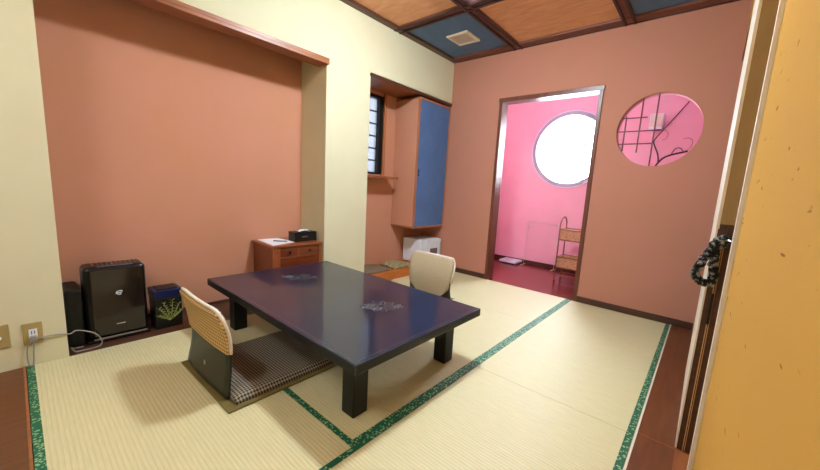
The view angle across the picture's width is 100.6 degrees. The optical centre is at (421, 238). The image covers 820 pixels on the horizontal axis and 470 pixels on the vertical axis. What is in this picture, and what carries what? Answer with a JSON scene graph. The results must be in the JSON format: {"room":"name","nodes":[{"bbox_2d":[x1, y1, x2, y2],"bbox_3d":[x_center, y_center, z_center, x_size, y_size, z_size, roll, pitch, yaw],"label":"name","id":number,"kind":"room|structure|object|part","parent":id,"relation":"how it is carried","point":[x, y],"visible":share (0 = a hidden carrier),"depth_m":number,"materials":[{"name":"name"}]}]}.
{"room":"japanese tatami room","nodes":[
{"label":"japanese tatami room","id":0,"kind":"room"},
{"bbox_2d":[33,0,301,326],"bbox_3d":[-1.715,-0.749,2.724,0.380,2.846,1.776,10,11,39],"label":"wall","id":1,"kind":"structure","parent":0,"point":[174,143],"depth_m":2.60,"materials":[{"name":"paint"}]},
{"bbox_2d":[84,299,228,328],"bbox_3d":[-1.875,0.576,2.993,0.010,0.021,1.775,10,11,39],"label":"baseboard","id":2,"kind":"structure","parent":1,"relation":"attached to","point":[224,300],"depth_m":3.03,"materials":[{"name":"brown wood"}]},
{"bbox_2d":[0,0,453,372],"bbox_3d":[-1.515,-0.750,2.807,0.420,2.846,5.300,10,11,39],"label":"wall","id":3,"kind":"structure","parent":0,"point":[335,95],"depth_m":2.76,"materials":[{"name":"beige paint"}]},
{"bbox_2d":[0,324,10,348],"bbox_3d":[-2.275,0.536,1.827,0.018,0.130,0.080,10,11,39],"label":"wall outlet","id":4,"kind":"object","parent":3,"relation":"attached to","point":[5,342],"visible":1,"depth_m":1.85,"materials":[{"name":"white paint"}]},
{"bbox_2d":[23,366,33,469],"bbox_3d":[-1.559,0.877,1.359,1.800,0.052,0.010,10,11,39],"label":"trim","id":5,"kind":"structure","parent":3,"relation":"attached to","point":[30,448],"depth_m":1.51,"materials":[{"name":"brown wood"}]},
{"bbox_2d":[21,321,43,345],"bbox_3d":[-2.200,0.538,1.925,0.010,0.125,0.075,10,11,39],"label":"wall outlet","id":6,"kind":"object","parent":3,"relation":"attached to","point":[30,329],"visible":0.98,"depth_m":1.92,"materials":[{"name":"white paint"}]},
{"bbox_2d":[28,328,37,337],"bbox_3d":[-2.197,0.536,1.923,0.003,0.050,0.033,10,11,39],"label":"socket","id":7,"kind":"object","parent":6,"relation":"attached to","point":[31,331],"depth_m":1.92,"materials":[{"name":"white plastic"}]},
{"bbox_2d":[26,330,102,366],"bbox_3d":[-2.153,0.621,2.054,0.078,0.177,0.327,7,9,22],"label":"power cord","id":8,"kind":"object","parent":6,"relation":"attached to","point":[34,338],"visible":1,"depth_m":1.94,"materials":[{"name":"grey plastic"}]},
{"bbox_2d":[129,0,329,66],"bbox_3d":[-1.461,-1.536,2.435,0.150,0.052,1.785,10,11,39],"label":"trim","id":9,"kind":"structure","parent":3,"relation":"attached to","point":[176,8],"depth_m":2.48,"materials":[{"name":"brown wood"}]},
{"bbox_2d":[340,0,457,63],"bbox_3d":[-1.246,-2.106,2.442,0.070,0.028,5.300,10,11,39],"label":"trim","id":10,"kind":"structure","parent":3,"relation":"attached to","point":[352,3],"depth_m":3.55,"materials":[{"name":"brown wood"}]},
{"bbox_2d":[370,73,451,105],"bbox_3d":[-0.059,-1.727,4.011,0.017,0.028,1.438,10,11,39],"label":"trim","id":11,"kind":"structure","parent":3,"relation":"attached to","point":[371,74],"depth_m":3.89,"materials":[{"name":"brown wood"}]},
{"bbox_2d":[0,257,692,469],"bbox_3d":[0.150,0.835,2.545,4.100,0.119,6.800,10,11,39],"label":"floor","id":12,"kind":"structure","parent":0,"point":[659,422],"depth_m":1.91,"materials":[{"name":"brown wood"}]},
{"bbox_2d":[62,281,85,346],"bbox_3d":[-2.276,0.489,2.219,0.270,0.375,0.077,10,11,39],"label":"case","id":13,"kind":"object","parent":12,"relation":"on","point":[72,297],"visible":0.82,"depth_m":2.14,"materials":[{"name":"black paint"}]},
{"bbox_2d":[79,259,150,344],"bbox_3d":[-2.111,0.415,2.346,0.222,0.503,0.325,10,11,39],"label":"air purifier","id":14,"kind":"object","parent":12,"relation":"on","point":[114,299],"visible":0.98,"depth_m":2.27,"materials":[{"name":"black plastic"}]},
{"bbox_3d":[-2.035,0.417,2.289,0.019,0.445,0.265,10,11,39],"label":"panel","id":15,"kind":"part","parent":14,"relation":"part of","materials":[{"name":"black plastic"}]},
{"bbox_2d":[147,283,182,329],"bbox_3d":[-1.921,0.501,2.554,0.174,0.293,0.175,10,11,39],"label":"waste bin","id":16,"kind":"object","parent":12,"relation":"on","point":[165,300],"visible":0.99,"depth_m":2.50,"materials":[{"name":"black plastic"}]},
{"bbox_3d":[-1.914,0.394,2.538,0.174,0.060,0.175,10,11,39],"label":"lid","id":17,"kind":"part","parent":16,"relation":"part of","materials":[{"name":"blue plastic"}]},
{"bbox_2d":[157,298,182,319],"bbox_3d":[-1.856,0.524,2.504,0.004,0.162,0.169,10,11,39],"label":"print","id":18,"kind":"object","parent":16,"relation":"attached to","point":[167,308],"depth_m":2.51},
{"bbox_2d":[27,327,356,469],"bbox_3d":[-1.264,0.843,1.719,1.781,0.056,0.918,10,11,39],"label":"mat","id":19,"kind":"object","parent":12,"relation":"on","point":[134,405],"visible":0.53,"depth_m":1.57,"materials":[{"name":"beige wicker"}]},
{"bbox_2d":[179,287,336,413],"bbox_3d":[-0.970,0.532,2.059,0.677,0.488,0.688,10,11,38],"label":"chair","id":20,"kind":"object","parent":19,"relation":"on","point":[237,376],"visible":0.98,"depth_m":1.89,"materials":[{"name":"beige fabric"}]},
{"bbox_3d":[-1.184,0.559,1.860,0.556,0.432,0.066,10,11,38],"label":"backrest","id":21,"kind":"part","parent":20,"relation":"part of","materials":[{"name":"green plastic"}]},
{"bbox_3d":[-0.979,0.768,2.102,0.677,0.008,0.670,10,11,38],"label":"board","id":22,"kind":"part","parent":20,"relation":"part of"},
{"bbox_2d":[230,331,332,404],"bbox_3d":[-0.971,0.745,2.112,0.621,0.034,0.600,10,11,38],"label":"seat cushion","id":23,"kind":"object","parent":20,"relation":"on","point":[261,366],"depth_m":2.03,"materials":[{"name":"fabric"}]},
{"bbox_2d":[252,237,322,270],"bbox_3d":[-1.296,0.295,3.305,0.411,0.548,0.506,10,11,39],"label":"chest","id":24,"kind":"object","parent":12,"relation":"on","point":[266,256],"visible":0.46,"depth_m":3.14,"materials":[{"name":"brown wood"}]},
{"bbox_2d":[257,238,292,245],"bbox_3d":[-1.362,0.029,3.187,0.355,0.003,0.235,10,11,39],"label":"paper sheet","id":25,"kind":"object","parent":24,"relation":"on","point":[270,241],"visible":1,"depth_m":3.17,"materials":[{"name":"white paper"}]},
{"bbox_3d":[-1.256,0.117,3.139,0.141,0.078,0.166,10,11,39],"label":"drawer","id":26,"kind":"part","parent":24,"relation":"part of","materials":[{"name":"brown wood"}]},
{"bbox_3d":[-1.162,0.327,3.203,0.024,0.530,0.490,10,11,39],"label":"frame","id":27,"kind":"part","parent":24,"relation":"part of","materials":[{"name":"brown wood"}]},
{"bbox_3d":[-1.194,0.248,3.244,0.141,0.175,0.386,10,11,39],"label":"drawer","id":28,"kind":"part","parent":24,"relation":"part of","materials":[{"name":"brown wood"}]},
{"bbox_2d":[289,229,315,241],"bbox_3d":[-1.166,-0.039,3.333,0.121,0.115,0.230,10,11,39],"label":"tissue box","id":29,"kind":"object","parent":24,"relation":"on","point":[300,235],"visible":1,"depth_m":3.28,"materials":[{"name":"black paint"}]},
{"bbox_3d":[-1.128,0.101,3.291,0.141,0.078,0.206,10,11,39],"label":"drawer","id":30,"kind":"part","parent":24,"relation":"part of","materials":[{"name":"brown wood"}]},
{"bbox_2d":[225,279,409,343],"bbox_3d":[-0.663,0.667,3.107,0.896,0.056,1.993,10,11,39],"label":"mat","id":31,"kind":"object","parent":12,"relation":"on","point":[256,327],"visible":0.2,"depth_m":2.56,"materials":[{"name":"beige wicker"}]},
{"bbox_2d":[207,261,480,417],"bbox_3d":[-0.614,0.559,2.406,1.725,0.373,1.037,10,11,39],"label":"table","id":32,"kind":"object","parent":31,"relation":"on","point":[359,321],"visible":1,"depth_m":2.09,"materials":[{"name":"black paint"}]},
{"bbox_3d":[-1.381,0.517,2.561,0.092,0.320,0.092,10,11,39],"label":"leg","id":33,"kind":"part","parent":32,"relation":"part of","materials":[{"name":"black paint"}]},
{"bbox_2d":[282,274,316,280],"bbox_3d":[-0.969,0.307,2.702,0.214,0.004,0.229,10,11,39],"label":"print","id":34,"kind":"object","parent":32,"relation":"on","point":[288,277],"depth_m":2.69},
{"bbox_3d":[-0.330,0.712,1.692,0.092,0.320,0.092,10,11,39],"label":"leg","id":35,"kind":"part","parent":32,"relation":"part of","materials":[{"name":"black paint"}]},
{"bbox_2d":[360,300,403,311],"bbox_3d":[-0.253,0.431,2.162,0.214,0.004,0.229,10,11,39],"label":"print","id":36,"kind":"object","parent":32,"relation":"on","point":[373,305],"depth_m":2.16},
{"bbox_3d":[0.150,0.654,2.259,0.092,0.320,0.092,10,11,39],"label":"leg","id":37,"kind":"part","parent":32,"relation":"part of","materials":[{"name":"black paint"}]},
{"bbox_2d":[409,250,455,298],"bbox_3d":[-0.092,0.415,3.172,0.570,0.488,0.688,10,11,39],"label":"chair","id":38,"kind":"object","parent":31,"relation":"on","point":[432,273],"visible":0.62,"depth_m":3.34,"materials":[{"name":"beige fabric"}]},
{"bbox_2d":[288,298,532,442],"bbox_3d":[0.017,0.793,2.545,0.883,0.056,1.993,10,11,39],"label":"mat","id":39,"kind":"object","parent":12,"relation":"on","point":[395,385],"visible":0.39,"depth_m":2.04,"materials":[{"name":"beige wicker"}]},
{"bbox_2d":[319,365,632,469],"bbox_3d":[0.078,0.995,1.237,0.913,0.056,1.888,10,11,39],"label":"mat","id":40,"kind":"object","parent":12,"relation":"on","point":[479,419],"visible":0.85,"depth_m":1.60,"materials":[{"name":"beige wicker"}]},
{"bbox_2d":[392,272,568,322],"bbox_3d":[0.633,0.614,3.962,1.781,0.056,0.981,10,11,39],"label":"mat","id":41,"kind":"object","parent":12,"relation":"on","point":[521,303],"visible":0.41,"depth_m":3.71,"materials":[{"name":"beige wicker"}]},
{"bbox_2d":[499,257,521,263],"bbox_3d":[1.464,0.367,5.590,0.290,0.051,0.260,10,11,39],"label":"bathroom scale","id":42,"kind":"object","parent":12,"relation":"on","point":[506,259],"visible":1,"depth_m":5.53,"materials":[{"name":"white paint"}]},
{"bbox_2d":[520,221,558,270],"bbox_3d":[1.834,0.102,5.289,0.488,0.705,0.180,10,11,39],"label":"towel rack","id":43,"kind":"object","parent":12,"relation":"on","point":[532,221],"visible":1,"depth_m":5.21,"materials":[{"name":"metal"}]},
{"bbox_2d":[553,216,580,279],"bbox_3d":[2.025,0.150,4.528,0.352,0.860,0.277,10,11,39],"label":"shelf","id":44,"kind":"object","parent":12,"relation":"on","point":[569,262],"visible":0.52,"depth_m":4.49,"materials":[{"name":"wicker"}]},
{"bbox_2d":[556,254,577,270],"bbox_3d":[2.015,0.325,4.555,0.345,0.155,0.273,10,11,39],"label":"basket","id":45,"kind":"object","parent":44,"relation":"on","point":[569,262],"depth_m":4.50,"materials":[{"name":"wicker"}]},
{"bbox_2d":[559,228,580,242],"bbox_3d":[2.037,-0.040,4.500,0.345,0.155,0.273,10,11,39],"label":"basket","id":46,"kind":"object","parent":44,"relation":"on","point":[565,234],"depth_m":4.43,"materials":[{"name":"wicker"}]},
{"bbox_2d":[473,300,668,436],"bbox_3d":[1.327,0.845,2.714,0.913,0.056,1.988,10,11,39],"label":"mat","id":47,"kind":"object","parent":12,"relation":"on","point":[599,363],"visible":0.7,"depth_m":2.38,"materials":[{"name":"beige wicker"}]},
{"bbox_2d":[623,324,670,469],"bbox_3d":[1.079,0.980,1.708,0.010,0.052,3.900,10,11,39],"label":"trim","id":48,"kind":"structure","parent":12,"relation":"on","point":[654,375],"depth_m":1.86,"materials":[{"name":"white paint"}]},
{"bbox_2d":[370,259,409,279],"bbox_3d":[-0.348,0.425,4.482,0.420,0.161,1.430,10,11,39],"label":"floor","id":49,"kind":"structure","parent":0,"point":[401,272],"depth_m":4.20,"materials":[{"name":"orange wood"}]},
{"bbox_2d":[364,264,388,273],"bbox_3d":[-0.631,0.370,4.123,0.355,0.020,0.468,10,11,39],"label":"floor cushion","id":50,"kind":"object","parent":49,"relation":"on","point":[368,268],"visible":0.61,"depth_m":4.10,"materials":[{"name":"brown fabric"}]},
{"bbox_2d":[381,259,408,269],"bbox_3d":[-0.369,0.336,4.419,0.338,0.030,0.338,10,11,39],"label":"floor cushion","id":51,"kind":"object","parent":49,"relation":"on","point":[393,264],"visible":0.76,"depth_m":4.36,"materials":[{"name":"fabric"}]},
{"bbox_2d":[403,235,440,260],"bbox_3d":[0.010,0.152,4.791,0.349,0.325,0.424,10,11,39],"label":"fridge","id":52,"kind":"object","parent":49,"relation":"on","point":[430,244],"visible":0.57,"depth_m":4.68,"materials":[{"name":"white paint"}]},
{"bbox_3d":[0.031,0.177,4.589,0.022,0.302,0.136,10,11,39],"label":"control panel","id":53,"kind":"part","parent":52,"relation":"part of","materials":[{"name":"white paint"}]},
{"bbox_3d":[0.170,0.161,4.750,0.026,0.302,0.277,10,11,39],"label":"door","id":54,"kind":"part","parent":52,"relation":"part of","materials":[{"name":"white paint"}]},
{"bbox_2d":[364,89,420,264],"bbox_3d":[-0.421,-0.823,4.495,0.100,2.500,1.550,10,11,39],"label":"wall","id":55,"kind":"structure","parent":0,"point":[384,241],"depth_m":4.39,"materials":[{"name":"paint"}]},
{"bbox_2d":[367,93,383,173],"bbox_3d":[-0.686,-1.252,4.049,0.087,0.930,0.535,10,11,39],"label":"window","id":56,"kind":"structure","parent":55,"relation":"in","point":[376,114],"depth_m":4.18,"materials":[{"name":"black paint"}]},
{"bbox_3d":[-0.708,-1.245,4.045,0.004,0.875,0.440,10,11,39],"label":"pane","id":57,"kind":"part","parent":56,"relation":"part of","materials":[{"name":"clear glass"}]},
{"bbox_2d":[367,175,397,179],"bbox_3d":[-0.587,-0.737,4.063,0.215,0.030,0.665,10,11,39],"label":"trim","id":58,"kind":"structure","parent":55,"relation":"attached to","point":[368,176],"depth_m":4.06,"materials":[{"name":"brown wood"}]},
{"bbox_2d":[381,93,387,174],"bbox_3d":[-0.467,-1.286,4.237,0.025,0.985,0.040,10,11,39],"label":"trim","id":59,"kind":"structure","parent":55,"relation":"attached to","point":[385,94],"depth_m":4.22,"materials":[{"name":"brown wood"}]},
{"bbox_2d":[391,96,450,228],"bbox_3d":[-0.008,-0.966,4.565,0.400,1.600,0.641,10,11,39],"label":"upper cabinet","id":60,"kind":"object","parent":55,"relation":"attached to","point":[422,125],"visible":1,"depth_m":4.36,"materials":[{"name":"paint"}]},
{"bbox_3d":[-0.217,-0.944,4.335,0.377,1.560,0.018,10,11,39],"label":"panel","id":61,"kind":"part","parent":60,"relation":"part of","materials":[{"name":"paint"}]},
{"bbox_3d":[0.096,-0.934,4.394,0.009,1.554,0.462,10,11,39],"label":"sliding door","id":62,"kind":"part","parent":60,"relation":"part of","materials":[{"name":"blue wood"}]},
{"bbox_3d":[0.136,-0.940,4.446,0.022,1.600,0.641,10,11,39],"label":"frame","id":63,"kind":"part","parent":60,"relation":"part of","materials":[{"name":"brown wood"}]},
{"bbox_3d":[0.271,-0.957,4.615,0.007,1.554,0.183,10,11,39],"label":"sliding door","id":64,"kind":"part","parent":60,"relation":"part of","materials":[{"name":"blue wood"}]},
{"bbox_2d":[370,73,448,105],"bbox_3d":[-0.210,-1.768,4.142,0.400,0.025,1.430,10,11,39],"label":"ceiling","id":65,"kind":"structure","parent":0,"point":[376,84],"depth_m":4.00,"materials":[{"name":"brown wood"}]},
{"bbox_2d":[354,0,694,56],"bbox_3d":[-0.258,-1.981,1.698,3.550,0.136,5.420,10,11,39],"label":"ceiling","id":66,"kind":"structure","parent":0,"point":[497,23],"depth_m":3.25,"materials":[{"name":"brown wood"}]},
{"bbox_3d":[-0.247,-2.147,2.966,0.840,0.012,1.010,10,11,39],"label":"panel","id":67,"kind":"part","parent":66,"relation":"part of","materials":[{"name":"brown wood"}]},
{"bbox_3d":[0.412,-2.227,3.746,0.840,0.012,0.960,10,11,39],"label":"panel","id":68,"kind":"part","parent":66,"relation":"part of","materials":[{"name":"blue paint"}]},
{"bbox_2d":[446,30,479,45],"bbox_3d":[0.460,-2.209,3.760,0.270,0.020,0.270,10,11,39],"label":"ceiling vent","id":69,"kind":"object","parent":66,"relation":"in","point":[465,37],"visible":1,"depth_m":3.74,"materials":[{"name":"white paint"}]},
{"bbox_2d":[452,34,474,43],"bbox_3d":[0.460,-2.212,3.760,0.210,0.014,0.210,10,11,39],"label":"grille","id":70,"kind":"object","parent":69,"relation":"attached to","point":[460,38],"depth_m":3.77,"materials":[{"name":"plastic"}]},
{"bbox_3d":[1.175,-2.085,3.115,1.080,0.012,0.960,10,11,39],"label":"panel","id":71,"kind":"part","parent":66,"relation":"part of","materials":[{"name":"brown wood"}]},
{"bbox_3d":[1.942,-1.944,2.481,0.850,0.012,0.960,10,11,39],"label":"panel","id":72,"kind":"part","parent":66,"relation":"part of","materials":[{"name":"blue paint"}]},
{"bbox_2d":[421,0,752,329],"bbox_3d":[1.343,-0.751,3.910,3.550,2.840,0.060,10,11,39],"label":"wall","id":73,"kind":"structure","parent":0,"point":[647,227],"depth_m":3.31,"materials":[{"name":"paint"}]},
{"bbox_2d":[484,85,605,300],"bbox_3d":[1.360,-0.503,3.958,1.155,2.242,0.155,10,11,39],"label":"trim","id":74,"kind":"structure","parent":73,"relation":"attached to","point":[594,90],"depth_m":3.96,"materials":[{"name":"brown wood"}]},
{"bbox_2d":[455,267,692,329],"bbox_3d":[1.360,0.596,3.984,2.862,0.063,0.014,10,11,39],"label":"baseboard","id":75,"kind":"structure","parent":73,"relation":"attached to","point":[688,325],"depth_m":3.41,"materials":[{"name":"brown wood"}]},
{"bbox_2d":[454,0,739,62],"bbox_3d":[1.537,-2.102,3.490,2.854,0.024,0.120,10,11,39],"label":"trim","id":76,"kind":"structure","parent":73,"relation":"attached to","point":[696,4],"depth_m":3.31,"materials":[{"name":"brown wood"}]},
{"bbox_2d":[618,94,660,165],"bbox_3d":[2.092,-1.032,3.282,0.354,0.660,0.024,10,11,39],"label":"lattice","id":77,"kind":"object","parent":73,"relation":"attached to","point":[641,117],"visible":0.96,"depth_m":3.25,"materials":[{"name":"brown wood"}]},
{"bbox_3d":[1.998,-1.028,3.355,0.012,0.330,0.012,6,9,17],"label":"upright rod","id":78,"kind":"part","parent":77,"relation":"part of","materials":[{"name":"brown wood"}]},
{"bbox_3d":[2.080,-0.920,3.312,0.288,0.011,0.011,10,11,39],"label":"cross rod","id":79,"kind":"part","parent":77,"relation":"part of","materials":[{"name":"brown wood"}]},
{"bbox_3d":[2.097,-1.037,3.286,0.354,0.011,0.011,10,11,39],"label":"cross rod","id":80,"kind":"part","parent":77,"relation":"part of","materials":[{"name":"brown wood"}]},
{"bbox_3d":[2.096,-1.078,3.267,0.012,0.496,0.012,-1,10,-28],"label":"upright rod","id":81,"kind":"part","parent":77,"relation":"part of","materials":[{"name":"brown wood"}]},
{"bbox_3d":[2.186,-1.013,3.197,0.012,0.660,0.012,6,9,17],"label":"upright rod","id":82,"kind":"part","parent":77,"relation":"part of","materials":[{"name":"brown wood"}]},
{"bbox_2d":[495,95,703,264],"bbox_3d":[2.426,-0.841,4.923,4.100,2.840,0.110,10,11,39],"label":"wall","id":83,"kind":"structure","parent":0,"point":[525,197],"depth_m":5.26,"materials":[{"name":"pink paint"}]},
{"bbox_2d":[494,254,575,272],"bbox_3d":[2.308,0.491,5.077,4.100,0.059,0.014,10,11,39],"label":"baseboard","id":84,"kind":"structure","parent":83,"relation":"attached to","point":[495,255],"depth_m":5.45,"materials":[{"name":"brown wood"}]},
{"bbox_2d":[532,110,595,187],"bbox_3d":[2.198,-1.308,5.041,1.112,1.112,0.111,10,11,39],"label":"window","id":85,"kind":"structure","parent":83,"relation":"in","point":[535,151],"depth_m":5.10,"materials":[{"name":"white paint"}]},
{"bbox_2d":[648,113,665,129],"bbox_3d":[2.956,-1.466,4.274,0.150,0.190,0.096,10,11,39],"label":"wall dispenser","id":86,"kind":"object","parent":83,"relation":"attached to","point":[661,116],"visible":0.89,"depth_m":4.24,"materials":[{"name":"white paint"}]},
{"bbox_2d":[618,93,701,157],"bbox_3d":[1.516,-0.731,3.846,4.100,2.840,0.060,10,11,39],"label":"wall","id":87,"kind":"structure","parent":0,"point":[634,106],"depth_m":3.26,"materials":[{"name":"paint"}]},
{"bbox_2d":[653,101,692,165],"bbox_3d":[2.315,-0.952,3.126,0.300,0.578,0.016,10,11,39],"label":"branch","id":88,"kind":"object","parent":87,"relation":"attached to","point":[685,151],"visible":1,"depth_m":3.15,"materials":[{"name":"wood"}]},
{"bbox_3d":[2.311,-0.744,3.150,0.232,0.136,0.015,10,11,39],"label":"stem","id":89,"kind":"part","parent":88,"relation":"part of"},
{"bbox_2d":[742,0,754,55],"bbox_3d":[1.920,-0.430,2.023,0.186,2.840,2.120,10,11,39],"label":"wall","id":90,"kind":"structure","parent":0,"point":[753,0],"depth_m":2.44,"materials":[{"name":"paint"}]},
{"bbox_2d":[637,433,674,449],"bbox_3d":[1.150,0.976,1.607,0.232,0.003,0.006,10,11,39],"label":"trim","id":91,"kind":"structure","parent":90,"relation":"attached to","point":[637,433],"depth_m":1.63,"materials":[{"name":"brown wood"}]},
{"bbox_2d":[672,448,688,469],"bbox_3d":[0.873,1.022,1.175,0.060,0.006,1.016,10,11,39],"label":"trim","id":92,"kind":"structure","parent":90,"relation":"attached to","point":[680,461],"depth_m":1.51,"materials":[{"name":"brown wood"}]},
{"bbox_2d":[675,0,770,450],"bbox_3d":[1.571,-0.189,1.773,0.036,2.282,0.988,10,11,39],"label":"sliding door","id":93,"kind":"structure","parent":90,"relation":"in","point":[758,24],"depth_m":1.45,"materials":[{"name":"wood"}]},
{"bbox_3d":[1.539,0.430,1.868,0.027,1.027,0.980,10,11,39],"label":"panel","id":94,"kind":"part","parent":93,"relation":"part of","materials":[{"name":"brown wood"}]},
{"bbox_3d":[1.238,0.304,1.461,0.010,0.140,0.008,10,11,39],"label":"finger pull","id":95,"kind":"part","parent":93,"relation":"part of","materials":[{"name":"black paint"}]},
{"bbox_3d":[1.570,-0.086,1.790,0.027,0.020,0.980,10,11,39],"label":"rail","id":96,"kind":"part","parent":93,"relation":"part of","materials":[{"name":"brown wood"}]},
{"bbox_3d":[1.607,-0.706,1.696,0.027,1.235,0.980,10,11,39],"label":"panel","id":97,"kind":"part","parent":93,"relation":"part of","materials":[{"name":"wood"}]},
{"bbox_2d":[684,0,779,452],"bbox_3d":[1.912,-0.223,2.130,0.027,2.282,1.961,10,11,39],"label":"sliding door","id":98,"kind":"structure","parent":90,"relation":"in","point":[774,5],"depth_m":1.39,"materials":[{"name":"wood"}]},
{"bbox_3d":[1.877,0.397,2.224,0.024,1.027,1.959,10,11,39],"label":"panel","id":99,"kind":"part","parent":98,"relation":"part of","materials":[{"name":"brown wood"}]},
{"bbox_3d":[1.907,-0.120,2.145,0.024,0.020,1.959,10,11,39],"label":"rail","id":100,"kind":"part","parent":98,"relation":"part of","materials":[{"name":"brown wood"}]},
{"bbox_3d":[1.943,-0.740,2.052,0.027,1.235,1.959,10,11,39],"label":"panel","id":101,"kind":"part","parent":98,"relation":"part of","materials":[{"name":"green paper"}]},
{"bbox_2d":[742,2,754,60],"bbox_3d":[1.973,-1.368,1.975,0.063,0.028,1.980,10,11,39],"label":"trim","id":102,"kind":"structure","parent":90,"relation":"attached to","point":[754,2],"depth_m":2.45,"materials":[{"name":"brown wood"}]},
{"bbox_2d":[692,0,819,469],"bbox_3d":[0.239,-0.220,-0.015,0.120,2.840,3.180,10,11,39],"label":"wall","id":103,"kind":"structure","parent":0,"point":[762,408],"depth_m":0.60,"materials":[{"name":"paint"}]},
{"bbox_2d":[690,234,732,286],"bbox_3d":[1.176,0.092,1.383,0.101,0.226,0.128,-3,11,-35],"label":"loop","id":104,"kind":"object","parent":103,"relation":"hanging from","point":[711,253],"visible":0.98,"depth_m":1.39,"materials":[{"name":"black fabric"}]},
{"bbox_2d":[687,0,785,469],"bbox_3d":[1.203,-0.376,1.223,0.016,2.790,0.030,10,11,39],"label":"trim","id":105,"kind":"structure","parent":103,"relation":"attached to","point":[782,3],"depth_m":1.26,"materials":[{"name":"beige wood"}]}
]}

